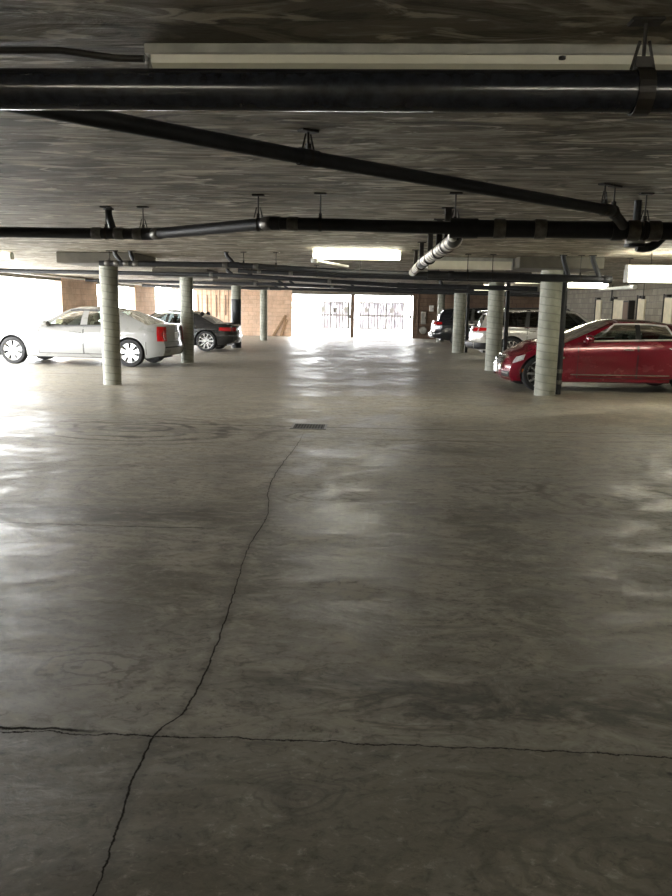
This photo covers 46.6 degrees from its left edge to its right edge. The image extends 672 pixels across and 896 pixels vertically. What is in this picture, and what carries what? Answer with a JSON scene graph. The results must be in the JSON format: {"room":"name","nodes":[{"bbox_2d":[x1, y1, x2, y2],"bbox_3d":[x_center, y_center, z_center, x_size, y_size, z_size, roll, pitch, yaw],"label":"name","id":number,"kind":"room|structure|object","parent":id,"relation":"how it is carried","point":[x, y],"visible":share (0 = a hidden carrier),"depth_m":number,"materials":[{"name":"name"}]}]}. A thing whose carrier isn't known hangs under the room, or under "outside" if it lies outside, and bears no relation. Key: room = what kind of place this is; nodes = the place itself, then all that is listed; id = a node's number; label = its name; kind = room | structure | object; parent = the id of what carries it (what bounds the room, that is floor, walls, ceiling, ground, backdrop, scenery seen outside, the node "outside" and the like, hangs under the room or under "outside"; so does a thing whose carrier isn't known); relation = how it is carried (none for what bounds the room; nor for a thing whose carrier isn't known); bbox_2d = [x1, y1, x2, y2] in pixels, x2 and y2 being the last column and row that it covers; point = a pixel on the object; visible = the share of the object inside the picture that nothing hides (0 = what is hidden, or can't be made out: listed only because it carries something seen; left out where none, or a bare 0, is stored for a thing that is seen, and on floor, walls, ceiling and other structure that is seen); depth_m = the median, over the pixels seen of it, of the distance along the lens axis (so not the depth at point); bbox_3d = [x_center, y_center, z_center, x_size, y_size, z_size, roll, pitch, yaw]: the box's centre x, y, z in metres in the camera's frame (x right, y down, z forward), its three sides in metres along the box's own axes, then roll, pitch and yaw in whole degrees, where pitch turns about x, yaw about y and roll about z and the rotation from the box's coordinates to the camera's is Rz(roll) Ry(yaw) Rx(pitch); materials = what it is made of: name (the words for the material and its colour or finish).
{"room":"parking garage","nodes":[
{"label":"parking garage","id":0,"kind":"room"},
{"bbox_2d":[0,273,60,280],"bbox_3d":[-9.570,-3.915,16.385,0.250,0.180,18.750,1,10,2],"label":"trim","id":1,"kind":"structure","parent":0,"point":[13,275],"depth_m":23.32,"materials":[{"name":"metal"}]},
{"bbox_2d":[54,278,97,315],"bbox_3d":[-9.092,-4.794,27.469,0.250,2.380,3.400,1,10,2],"label":"wall pier","id":2,"kind":"object","parent":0,"point":[68,293],"visible":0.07,"depth_m":26.69,"materials":[{"name":"beige brick"}]},
{"bbox_2d":[97,282,134,286],"bbox_3d":[-8.894,-6.593,31.255,0.250,0.180,4.700,1,10,2],"label":"trim","id":3,"kind":"structure","parent":0,"point":[98,283],"depth_m":32.32,"materials":[{"name":"metal"}]},
{"bbox_2d":[129,285,155,314],"bbox_3d":[-8.734,-6.215,35.359,0.250,2.380,3.250,1,10,2],"label":"pier","id":4,"kind":"object","parent":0,"point":[141,299],"visible":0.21,"depth_m":34.80,"materials":[{"name":"beige brick"}]},
{"bbox_2d":[241,289,292,335],"bbox_3d":[-3.641,-6.889,39.532,2.850,2.380,0.250,1,10,2],"label":"wall","id":5,"kind":"structure","parent":0,"point":[279,302],"depth_m":39.40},
{"bbox_2d":[165,288,230,289],"bbox_3d":[-6.845,-8.071,39.465,3.600,0.130,0.250,1,10,2],"label":"trim","id":6,"kind":"structure","parent":5,"relation":"attached to","point":[165,288],"depth_m":39.34,"materials":[{"name":"metal"}]},
{"bbox_2d":[292,290,412,295],"bbox_3d":[0.836,-7.819,39.162,6.080,0.280,0.250,1,10,2],"label":"trim","id":7,"kind":"structure","parent":5,"relation":"attached to","point":[293,291],"depth_m":39.07,"materials":[{"name":"metal"}]},
{"bbox_2d":[0,335,671,895],"bbox_3d":[-0.203,-0.905,13.984,19.400,0.200,52.400,1,10,2],"label":"floor","id":8,"kind":"structure","parent":0,"point":[418,642],"depth_m":3.68,"materials":[{"name":"concrete"}]},
{"bbox_2d":[0,306,184,366],"bbox_3d":[-6.361,-2.872,19.748,4.946,1.430,2.090,2,10,3],"label":"sedan","id":9,"kind":"object","parent":8,"relation":"on","point":[74,332],"visible":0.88,"depth_m":18.89,"materials":[{"name":"paint"}]},
{"bbox_2d":[41,320,48,326],"bbox_3d":[-7.006,-2.999,18.837,0.135,0.169,0.264,2,10,7],"label":"mirror","id":10,"kind":"object","parent":9,"relation":"on","point":[45,323],"depth_m":18.75,"materials":[{"name":"white paint"}]},
{"bbox_2d":[157,327,163,341],"bbox_3d":[-4.214,-2.727,18.683,0.180,0.350,0.077,-4,12,-27],"label":"tail light","id":11,"kind":"object","parent":9,"relation":"attached to","point":[160,330],"depth_m":18.67,"materials":[{"name":"red plastic"}]},
{"bbox_2d":[56,252,155,384],"bbox_3d":[-4.201,-2.376,14.521,1.400,2.380,1.360,1,10,2],"label":"concrete column","id":12,"kind":"structure","parent":8,"relation":"on","point":[108,275],"depth_m":14.35,"materials":[{"name":"grey concrete"}]},
{"bbox_2d":[152,268,217,362],"bbox_3d":[-3.887,-3.421,20.330,1.400,2.380,1.360,1,10,2],"label":"concrete column","id":13,"kind":"structure","parent":8,"relation":"on","point":[186,282],"depth_m":20.17,"materials":[{"name":"grey concrete"}]},
{"bbox_2d":[150,309,241,350],"bbox_3d":[-5.576,-4.002,26.329,4.760,1.335,2.082,3,10,10],"label":"sedan","id":14,"kind":"object","parent":8,"relation":"on","point":[210,332],"visible":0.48,"depth_m":25.50,"materials":[{"name":"paint"}]},
{"bbox_2d":[219,327,230,330],"bbox_3d":[-3.608,-3.864,25.413,0.421,0.129,0.079,-4,11,-23],"label":"tail light","id":15,"kind":"object","parent":14,"relation":"attached to","point":[220,328],"depth_m":25.37,"materials":[{"name":"red plastic"}]},
{"bbox_2d":[194,290,230,321],"bbox_3d":[-6.141,-6.875,39.603,2.150,2.250,0.120,1,10,2],"label":"slatted screen","id":16,"kind":"object","parent":8,"relation":"on","point":[216,302],"visible":0.62,"depth_m":39.50,"materials":[{"name":"wood"}]},
{"bbox_2d":[213,279,257,347],"bbox_3d":[-3.564,-4.782,27.881,1.400,2.380,1.360,1,10,2],"label":"concrete column","id":17,"kind":"structure","parent":8,"relation":"on","point":[235,289],"depth_m":27.66,"materials":[{"name":"black paint"}]},
{"bbox_2d":[245,285,280,339],"bbox_3d":[-3.174,-5.930,34.268,1.400,2.380,1.360,1,10,2],"label":"concrete column","id":18,"kind":"structure","parent":8,"relation":"on","point":[263,293],"depth_m":34.12,"materials":[{"name":"grey concrete"}]},
{"bbox_2d":[272,315,286,335],"bbox_3d":[-2.859,-6.203,39.455,0.752,1.082,0.045,1,10,2],"label":"plank","id":19,"kind":"object","parent":8,"relation":"on","point":[285,316],"visible":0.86,"depth_m":39.43,"materials":[{"name":"brown wood"}]},
{"bbox_2d":[280,319,287,335],"bbox_3d":[-2.638,-6.083,39.406,0.413,0.870,0.045,1,10,2],"label":"plank","id":20,"kind":"object","parent":8,"relation":"on","point":[286,320],"visible":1,"depth_m":39.38,"materials":[{"name":"brown wood"}]},
{"bbox_2d":[290,423,327,429],"bbox_3d":[-0.341,-0.271,9.904,0.450,0.012,0.440,1,10,2],"label":"floor drain","id":21,"kind":"object","parent":8,"relation":"on","point":[294,425],"visible":1,"depth_m":9.90,"materials":[{"name":"metal"}]},
{"bbox_2d":[350,295,354,336],"bbox_3d":[0.811,-6.644,39.349,0.230,2.100,0.200,1,10,2],"label":"gate post","id":22,"kind":"object","parent":8,"relation":"on","point":[352,309],"visible":1,"depth_m":39.25,"materials":[{"name":"metal"}]},
{"bbox_2d":[319,296,349,335],"bbox_3d":[-0.088,-6.646,39.392,1.570,1.980,0.095,1,10,2],"label":"gate","id":23,"kind":"object","parent":22,"relation":"attached to","point":[334,314],"visible":1,"depth_m":39.37,"materials":[{"name":"white metal"}]},
{"bbox_2d":[355,297,409,336],"bbox_3d":[2.359,-6.589,39.291,2.830,1.980,0.095,1,10,2],"label":"gate","id":24,"kind":"object","parent":22,"relation":"attached to","point":[373,315],"visible":1,"depth_m":39.29,"materials":[{"name":"white metal"}]},
{"bbox_2d":[409,296,411,337],"bbox_3d":[3.737,-6.554,39.105,0.100,2.100,0.090,1,10,2],"label":"gate post","id":25,"kind":"object","parent":8,"relation":"on","point":[411,296],"visible":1,"depth_m":39.04,"materials":[{"name":"white metal"}]},
{"bbox_2d":[436,289,454,341],"bbox_3d":[4.768,-6.031,35.516,1.400,2.380,1.360,1,10,2],"label":"concrete column","id":26,"kind":"structure","parent":8,"relation":"on","point":[441,297],"depth_m":35.29,"materials":[{"name":"grey concrete"}]},
{"bbox_2d":[428,307,487,344],"bbox_3d":[6.238,-4.846,31.354,4.994,1.575,2.120,2,10,8],"label":"suv","id":27,"kind":"object","parent":8,"relation":"on","point":[441,328],"visible":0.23,"depth_m":30.62,"materials":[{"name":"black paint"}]},
{"bbox_2d":[443,282,483,352],"bbox_3d":[4.260,-4.494,26.968,1.400,2.380,1.360,1,10,2],"label":"concrete column","id":28,"kind":"structure","parent":8,"relation":"on","point":[459,298],"depth_m":26.82,"materials":[{"name":"grey concrete"}]},
{"bbox_2d":[464,293,469,352],"bbox_3d":[4.565,-4.420,27.120,0.124,2.190,0.124,1,10,2],"label":"drain standpipe","id":29,"kind":"object","parent":8,"relation":"on","point":[468,294],"visible":0.84,"depth_m":27.08,"materials":[{"name":"black metal"}]},
{"bbox_2d":[472,271,531,370],"bbox_3d":[3.932,-3.112,19.298,1.400,2.380,1.360,1,10,2],"label":"concrete column","id":30,"kind":"structure","parent":8,"relation":"on","point":[495,298],"depth_m":19.16,"materials":[{"name":"grey concrete"}]},
{"bbox_2d":[503,282,510,350],"bbox_3d":[4.247,-3.038,19.450,0.124,2.190,0.124,1,10,2],"label":"drain standpipe","id":31,"kind":"object","parent":8,"relation":"on","point":[507,303],"visible":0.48,"depth_m":19.38,"materials":[{"name":"black metal"}]},
{"bbox_2d":[465,308,589,352],"bbox_3d":[6.375,-3.345,23.056,4.999,1.578,2.120,1,10,1],"label":"suv","id":32,"kind":"object","parent":8,"relation":"on","point":[523,322],"visible":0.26,"depth_m":22.38,"materials":[{"name":"beige paint"}]},
{"bbox_2d":[506,256,604,395],"bbox_3d":[3.774,-2.127,13.837,1.400,2.380,1.360,1,10,2],"label":"concrete column","id":33,"kind":"structure","parent":8,"relation":"on","point":[550,300],"depth_m":13.65,"materials":[{"name":"grey concrete"}]},
{"bbox_2d":[555,271,567,394],"bbox_3d":[4.049,-2.054,13.991,0.124,2.190,0.124,1,10,2],"label":"drain standpipe","id":34,"kind":"object","parent":8,"relation":"on","point":[565,284],"visible":0.69,"depth_m":13.96,"materials":[{"name":"black metal"}]},
{"bbox_2d":[493,319,671,390],"bbox_3d":[5.414,-1.830,15.216,4.596,1.355,2.090,2,10,4],"label":"sedan","id":35,"kind":"object","parent":8,"relation":"on","point":[606,350],"visible":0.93,"depth_m":14.45,"materials":[{"name":"paint"}]},
{"bbox_2d":[493,353,507,368],"bbox_3d":[3.231,-1.704,15.294,0.203,0.292,0.648,1,10,2],"label":"grille","id":36,"kind":"object","parent":35,"relation":"attached to","point":[500,359],"depth_m":15.16,"materials":[{"name":"silver metal"}]},
{"bbox_2d":[585,335,594,342],"bbox_3d":[4.655,-1.988,14.313,0.135,0.169,0.264,1,10,0],"label":"mirror","id":37,"kind":"object","parent":35,"relation":"attached to","point":[588,338],"depth_m":14.23,"materials":[{"name":"red paint"}]},
{"bbox_2d":[0,0,671,291],"bbox_3d":[-0.260,-3.504,13.569,19.600,0.300,52.500,1,10,2],"label":"ceiling","id":38,"kind":"structure","parent":0,"point":[53,173],"depth_m":4.52,"materials":[{"name":"concrete"}]},
{"bbox_2d":[0,252,13,259],"bbox_3d":[-7.045,-3.495,14.133,2.400,0.127,0.209,1,10,2],"label":"strip light","id":39,"kind":"object","parent":38,"relation":"attached to","point":[3,255],"visible":1,"depth_m":14.03,"materials":[{"name":"white plastic"}]},
{"bbox_2d":[0,46,144,62],"bbox_3d":[-1.855,-1.392,2.772,2.402,0.064,0.044,2,10,4],"label":"conduit","id":40,"kind":"object","parent":38,"relation":"attached to","point":[3,49],"visible":1,"depth_m":2.68,"materials":[{"name":"metal"}]},
{"bbox_2d":[15,273,167,287],"bbox_3d":[-8.877,-5.198,23.369,0.079,0.080,31.000,1,10,2],"label":"conduit","id":41,"kind":"object","parent":38,"relation":"attached to","point":[36,274],"visible":0.62,"depth_m":25.05,"materials":[{"name":"white metal"}]},
{"bbox_2d":[99,206,111,239],"bbox_3d":[-2.127,-2.081,7.218,0.100,0.298,0.113,1,10,2],"label":"hanger","id":42,"kind":"object","parent":38,"relation":"hanging from","point":[105,207],"visible":0.84,"depth_m":7.19,"materials":[{"name":"metal"}]},
{"bbox_2d":[137,206,148,227],"bbox_3d":[-1.778,-2.070,7.194,0.100,0.301,0.113,1,10,2],"label":"hanger","id":43,"kind":"object","parent":38,"relation":"hanging from","point":[142,207],"visible":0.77,"depth_m":7.18,"materials":[{"name":"metal"}]},
{"bbox_2d":[252,194,264,231],"bbox_3d":[-0.627,-1.896,6.298,0.100,0.289,0.113,1,10,2],"label":"hanger","id":44,"kind":"object","parent":38,"relation":"hanging from","point":[254,195],"visible":0.81,"depth_m":6.29,"materials":[{"name":"metal"}]},
{"bbox_2d":[0,268,537,291],"bbox_3d":[-2.075,-4.121,18.924,13.705,0.448,0.292,2,10,4],"label":"drain pipe","id":45,"kind":"object","parent":38,"relation":"hanging from","point":[229,273],"visible":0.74,"depth_m":18.79,"materials":[{"name":"black metal"}]},
{"bbox_2d":[273,252,278,270],"bbox_3d":[-0.995,-3.102,12.973,0.100,0.302,0.105,1,10,2],"label":"hanger","id":46,"kind":"object","parent":38,"relation":"hanging from","point":[273,252],"visible":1,"depth_m":12.95,"materials":[{"name":"metal"}]},
{"bbox_2d":[297,128,318,166],"bbox_3d":[-0.142,-1.522,3.963,0.100,0.179,0.088,-6,13,-35],"label":"hanger","id":47,"kind":"object","parent":38,"relation":"hanging from","point":[308,131],"visible":0.77,"depth_m":3.95,"materials":[{"name":"metal"}]},
{"bbox_2d":[85,279,539,294],"bbox_3d":[-0.691,-5.455,26.273,15.804,0.395,0.136,2,10,3],"label":"drain pipe","id":48,"kind":"object","parent":38,"relation":"hanging from","point":[280,283],"visible":0.77,"depth_m":26.21,"materials":[{"name":"black metal"}]},
{"bbox_2d":[314,192,326,231],"bbox_3d":[-0.123,-1.860,6.160,0.100,0.296,0.113,1,10,2],"label":"hanger","id":49,"kind":"object","parent":38,"relation":"hanging from","point":[315,193],"visible":0.91,"depth_m":6.13,"materials":[{"name":"metal"}]},
{"bbox_2d":[0,208,671,240],"bbox_3d":[-0.431,-1.903,6.627,18.385,0.386,0.944,3,10,11],"label":"drain pipe","id":50,"kind":"object","parent":38,"relation":"hanging from","point":[498,228],"visible":0.96,"depth_m":6.07,"materials":[{"name":"black metal"}]},
{"bbox_2d":[142,284,539,296],"bbox_3d":[0.111,-6.670,32.913,16.803,0.340,0.204,1,10,3],"label":"drain pipe","id":51,"kind":"object","parent":38,"relation":"hanging from","point":[143,285],"visible":0.55,"depth_m":32.95,"materials":[{"name":"black metal"}]},
{"bbox_2d":[99,250,612,283],"bbox_3d":[0.215,-2.990,12.873,8.479,0.449,0.162,2,10,5],"label":"drain pipe","id":52,"kind":"object","parent":38,"relation":"hanging from","point":[431,274],"visible":1,"depth_m":12.79,"materials":[{"name":"black metal"}]},
{"bbox_2d":[312,249,400,260],"bbox_3d":[0.322,-2.993,12.079,1.370,0.157,0.214,1,10,2],"label":"strip light","id":53,"kind":"object","parent":38,"relation":"attached to","point":[337,254],"visible":0.94,"depth_m":12.01,"materials":[{"name":"white plastic"}]},
{"bbox_2d":[311,258,348,267],"bbox_3d":[-0.102,-2.949,12.424,0.135,0.104,1.042,7,12,30],"label":"conduit","id":54,"kind":"object","parent":53,"relation":"attached to","point":[313,260],"visible":1,"depth_m":12.39,"materials":[{"name":"white metal"}]},
{"bbox_2d":[238,269,540,282],"bbox_3d":[1.173,-3.721,16.651,6.605,0.325,0.126,2,10,4],"label":"drain pipe","id":55,"kind":"object","parent":38,"relation":"hanging from","point":[273,272],"visible":0.58,"depth_m":16.67,"materials":[{"name":"black metal"}]},
{"bbox_2d":[144,43,671,69],"bbox_3d":[0.564,-1.338,2.727,2.440,0.080,0.233,1,10,2],"label":"strip light","id":56,"kind":"object","parent":38,"relation":"attached to","point":[162,55],"visible":0.78,"depth_m":2.65,"materials":[{"name":"white metal"}]},
{"bbox_2d":[148,57,151,67],"bbox_3d":[-0.609,-1.309,2.772,0.095,0.150,0.080,1,10,2],"label":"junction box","id":57,"kind":"object","parent":56,"relation":"attached to","point":[149,59],"visible":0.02,"depth_m":2.73,"materials":[{"name":"grey metal"}]},
{"bbox_2d":[411,249,418,273],"bbox_3d":[1.219,-2.849,11.942,0.138,0.364,0.060,1,10,2],"label":"bracket","id":58,"kind":"object","parent":38,"relation":"hanging from","point":[415,251],"visible":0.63,"depth_m":11.92,"materials":[{"name":"metal"}]},
{"bbox_2d":[416,242,425,269],"bbox_3d":[1.157,-2.597,10.566,0.138,0.373,0.060,1,10,2],"label":"bracket","id":59,"kind":"object","parent":38,"relation":"hanging from","point":[421,246],"visible":0.68,"depth_m":10.54,"materials":[{"name":"metal"}]},
{"bbox_2d":[424,234,434,264],"bbox_3d":[1.085,-2.309,8.994,0.138,0.382,0.060,1,10,2],"label":"bracket","id":60,"kind":"object","parent":38,"relation":"hanging from","point":[430,236],"visible":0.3,"depth_m":8.98,"materials":[{"name":"metal"}]},
{"bbox_2d":[432,219,444,258],"bbox_3d":[1.032,-2.093,7.815,0.138,0.390,0.060,1,10,2],"label":"bracket","id":61,"kind":"object","parent":38,"relation":"hanging from","point":[438,236],"visible":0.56,"depth_m":7.80,"materials":[{"name":"metal"}]},
{"bbox_2d":[409,234,462,275],"bbox_3d":[1.103,-2.277,9.450,0.150,0.187,6.674,1,10,2],"label":"pipe","id":62,"kind":"object","parent":61,"relation":"hanging from","point":[448,244],"visible":0.79,"depth_m":7.43,"materials":[{"name":"white metal"}]},
{"bbox_2d":[439,207,454,253],"bbox_3d":[0.991,-1.931,6.930,0.138,0.395,0.060,1,10,2],"label":"bracket","id":63,"kind":"object","parent":38,"relation":"hanging from","point":[448,210],"visible":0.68,"depth_m":6.89,"materials":[{"name":"metal"}]},
{"bbox_2d":[449,192,462,220],"bbox_3d":[0.921,-1.807,6.030,0.100,0.322,0.116,1,10,2],"label":"hanger","id":64,"kind":"object","parent":38,"relation":"hanging from","point":[450,193],"visible":0.63,"depth_m":6.01,"materials":[{"name":"metal"}]},
{"bbox_2d":[465,254,470,279],"bbox_3d":[2.144,-2.946,12.696,0.100,0.412,0.137,1,10,2],"label":"hanger","id":65,"kind":"object","parent":38,"relation":"hanging from","point":[465,254],"visible":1,"depth_m":12.66,"materials":[{"name":"metal"}]},
{"bbox_2d":[427,257,512,269],"bbox_3d":[2.320,-3.204,13.557,1.470,0.206,0.160,1,10,2],"label":"strip light","id":66,"kind":"object","parent":38,"relation":"attached to","point":[474,263],"visible":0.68,"depth_m":13.49,"materials":[{"name":"metal"}]},
{"bbox_2d":[490,254,496,280],"bbox_3d":[2.543,-2.932,12.665,0.100,0.418,0.137,1,10,2],"label":"hanger","id":67,"kind":"object","parent":38,"relation":"hanging from","point":[490,254],"visible":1,"depth_m":12.63,"materials":[{"name":"metal"}]},
{"bbox_2d":[578,255,584,282],"bbox_3d":[3.939,-2.880,12.565,0.100,0.440,0.137,1,10,2],"label":"hanger","id":68,"kind":"object","parent":38,"relation":"hanging from","point":[578,255],"visible":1,"depth_m":12.54,"materials":[{"name":"metal"}]},
{"bbox_2d":[568,282,608,287],"bbox_3d":[7.377,-4.863,23.200,1.400,0.216,0.226,1,10,2],"label":"strip light","id":69,"kind":"object","parent":38,"relation":"attached to","point":[573,284],"visible":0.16,"depth_m":23.13,"materials":[{"name":"white plastic"}]},
{"bbox_2d":[598,183,612,215],"bbox_3d":[1.889,-1.747,5.489,0.100,0.217,0.088,-7,13,-37],"label":"hanger","id":70,"kind":"object","parent":38,"relation":"hanging from","point":[603,201],"visible":0.8,"depth_m":5.47,"materials":[{"name":"metal"}]},
{"bbox_2d":[0,110,628,229],"bbox_3d":[0.320,-1.472,4.288,4.783,0.193,0.194,-8,13,-39],"label":"drain pipe","id":71,"kind":"object","parent":70,"relation":"hanging from","point":[108,120],"visible":0.94,"depth_m":3.88,"materials":[{"name":"black metal"}]},
{"bbox_2d":[608,184,622,217],"bbox_3d":[1.982,-1.757,5.564,0.100,0.221,0.088,-7,13,-37],"label":"hanger","id":72,"kind":"object","parent":38,"relation":"hanging from","point":[614,186],"visible":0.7,"depth_m":5.55,"materials":[{"name":"metal"}]},
{"bbox_2d":[624,200,665,252],"bbox_3d":[2.546,-1.769,6.207,0.218,0.408,0.470,-8,14,-41],"label":"trap","id":73,"kind":"object","parent":38,"relation":"attached to","point":[640,246],"visible":0.62,"depth_m":6.27,"materials":[{"name":"black metal"}]},
{"bbox_2d":[627,16,665,115],"bbox_3d":[0.948,-1.174,2.410,0.100,0.278,0.140,1,10,2],"label":"hanger","id":74,"kind":"object","parent":38,"relation":"hanging from","point":[644,64],"visible":0.87,"depth_m":2.38,"materials":[{"name":"metal"}]},
{"bbox_2d":[0,68,671,113],"bbox_3d":[0.127,-1.125,2.456,14.000,0.143,0.143,1,10,2],"label":"drain pipe","id":75,"kind":"object","parent":74,"relation":"hanging from","point":[99,89],"visible":1,"depth_m":2.42,"materials":[{"name":"black metal"}]},
{"bbox_2d":[639,192,654,240],"bbox_3d":[2.336,-1.747,5.901,0.100,0.349,0.150,1,10,2],"label":"hanger","id":76,"kind":"object","parent":38,"relation":"hanging from","point":[644,219],"visible":0.78,"depth_m":5.88,"materials":[{"name":"metal"}]},
{"bbox_2d":[623,255,671,282],"bbox_3d":[5.624,-2.708,11.767,2.460,0.445,0.291,1,10,2],"label":"strip light","id":77,"kind":"object","parent":38,"relation":"hanging from","point":[651,273],"visible":1,"depth_m":11.73,"materials":[{"name":"white plastic"}]},
{"bbox_3d":[4.912,-2.918,13.084,0.100,0.520,0.077,1,10,2],"label":"hanger","id":78,"kind":"object","parent":38,"relation":"hanging from","visible":0},
{"bbox_2d":[598,285,636,289],"bbox_3d":[6.623,-3.851,18.839,0.063,0.424,15.451,4,11,16],"label":"conduit","id":79,"kind":"object","parent":78,"relation":"hanging from","point":[628,286],"visible":1,"depth_m":14.46,"materials":[{"name":"white paint"}]},
{"bbox_2d":[412,294,539,338],"bbox_3d":[7.237,-6.637,39.084,6.770,2.380,0.250,1,10,2],"label":"wall","id":80,"kind":"structure","parent":0,"point":[476,301],"depth_m":38.92,"materials":[{"name":"brown brick"}]},
{"bbox_2d":[417,294,419,334],"bbox_3d":[4.100,-6.742,39.051,0.120,2.100,0.058,1,10,2],"label":"conduit","id":81,"kind":"object","parent":80,"relation":"attached to","point":[418,299],"visible":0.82,"depth_m":39.02,"materials":[{"name":"grey metal"}]},
{"bbox_2d":[419,326,426,333],"bbox_3d":[4.375,-5.913,39.158,0.380,0.380,0.115,1,10,2],"label":"meter","id":82,"kind":"object","parent":80,"relation":"attached to","point":[423,330],"visible":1,"depth_m":39.11,"materials":[{"name":"grey metal"}]},
{"bbox_2d":[421,312,425,323],"bbox_3d":[4.384,-6.510,39.033,0.260,0.620,0.150,1,10,2],"label":"electrical panel","id":83,"kind":"object","parent":80,"relation":"attached to","point":[423,314],"visible":1,"depth_m":38.98,"materials":[{"name":"grey metal"}]},
{"bbox_2d":[429,305,433,311],"bbox_3d":[4.771,-6.964,38.934,0.220,0.300,0.150,1,10,2],"label":"electrical panel","id":84,"kind":"object","parent":80,"relation":"attached to","point":[431,307],"visible":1,"depth_m":38.88,"materials":[{"name":"white paint"}]},
{"bbox_2d":[567,283,671,322],"bbox_3d":[9.336,-1.972,13.460,0.250,2.380,52.000,1,10,2],"label":"wall","id":85,"kind":"structure","parent":0,"point":[581,301],"depth_m":27.44,"materials":[{"name":"grey concrete"}]},
{"bbox_2d":[594,297,601,320],"bbox_3d":[9.872,-4.846,29.573,0.140,1.720,0.670,1,10,2],"label":"board","id":86,"kind":"object","parent":85,"relation":"attached to","point":[598,303],"visible":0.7,"depth_m":29.42,"materials":[{"name":"wood"}]},
{"bbox_2d":[611,296,617,318],"bbox_3d":[9.780,-4.483,27.558,0.140,1.720,0.390,1,10,2],"label":"board","id":87,"kind":"object","parent":85,"relation":"attached to","point":[613,297],"visible":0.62,"depth_m":27.58,"materials":[{"name":"wood"}]},
{"bbox_2d":[614,300,624,318],"bbox_3d":[9.719,-4.548,26.649,0.190,0.970,0.920,1,10,2],"label":"board","id":88,"kind":"object","parent":85,"relation":"attached to","point":[618,308],"visible":0.33,"depth_m":26.60,"materials":[{"name":"brown paint"}]},
{"bbox_2d":[622,300,634,318],"bbox_3d":[9.673,-4.398,25.844,0.210,0.960,0.600,1,10,2],"label":"wall recess","id":89,"kind":"structure","parent":85,"relation":"attached to","point":[628,305],"depth_m":25.56,"materials":[{"name":"metal"}]},
{"bbox_2d":[635,295,645,319],"bbox_3d":[9.660,-4.005,24.903,0.140,1.720,0.670,1,10,2],"label":"board","id":90,"kind":"object","parent":85,"relation":"attached to","point":[640,303],"visible":0.46,"depth_m":24.80,"materials":[{"name":"wood"}]},
{"bbox_2d":[661,294,671,323],"bbox_3d":[9.557,-3.598,22.642,0.140,1.720,0.670,1,10,2],"label":"board","id":91,"kind":"object","parent":85,"relation":"attached to","point":[666,316],"visible":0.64,"depth_m":22.56,"materials":[{"name":"wood"}]},
{"label":"outside","id":92,"kind":"structure","parent":0,"visible":0},
{"bbox_2d":[0,313,411,337],"bbox_3d":[-3.457,-4.704,34.908,130.000,0.230,150.000,1,10,2],"label":"ground","id":93,"kind":"structure","parent":92,"point":[7,320],"depth_m":54.98,"materials":[{"name":"white concrete"}]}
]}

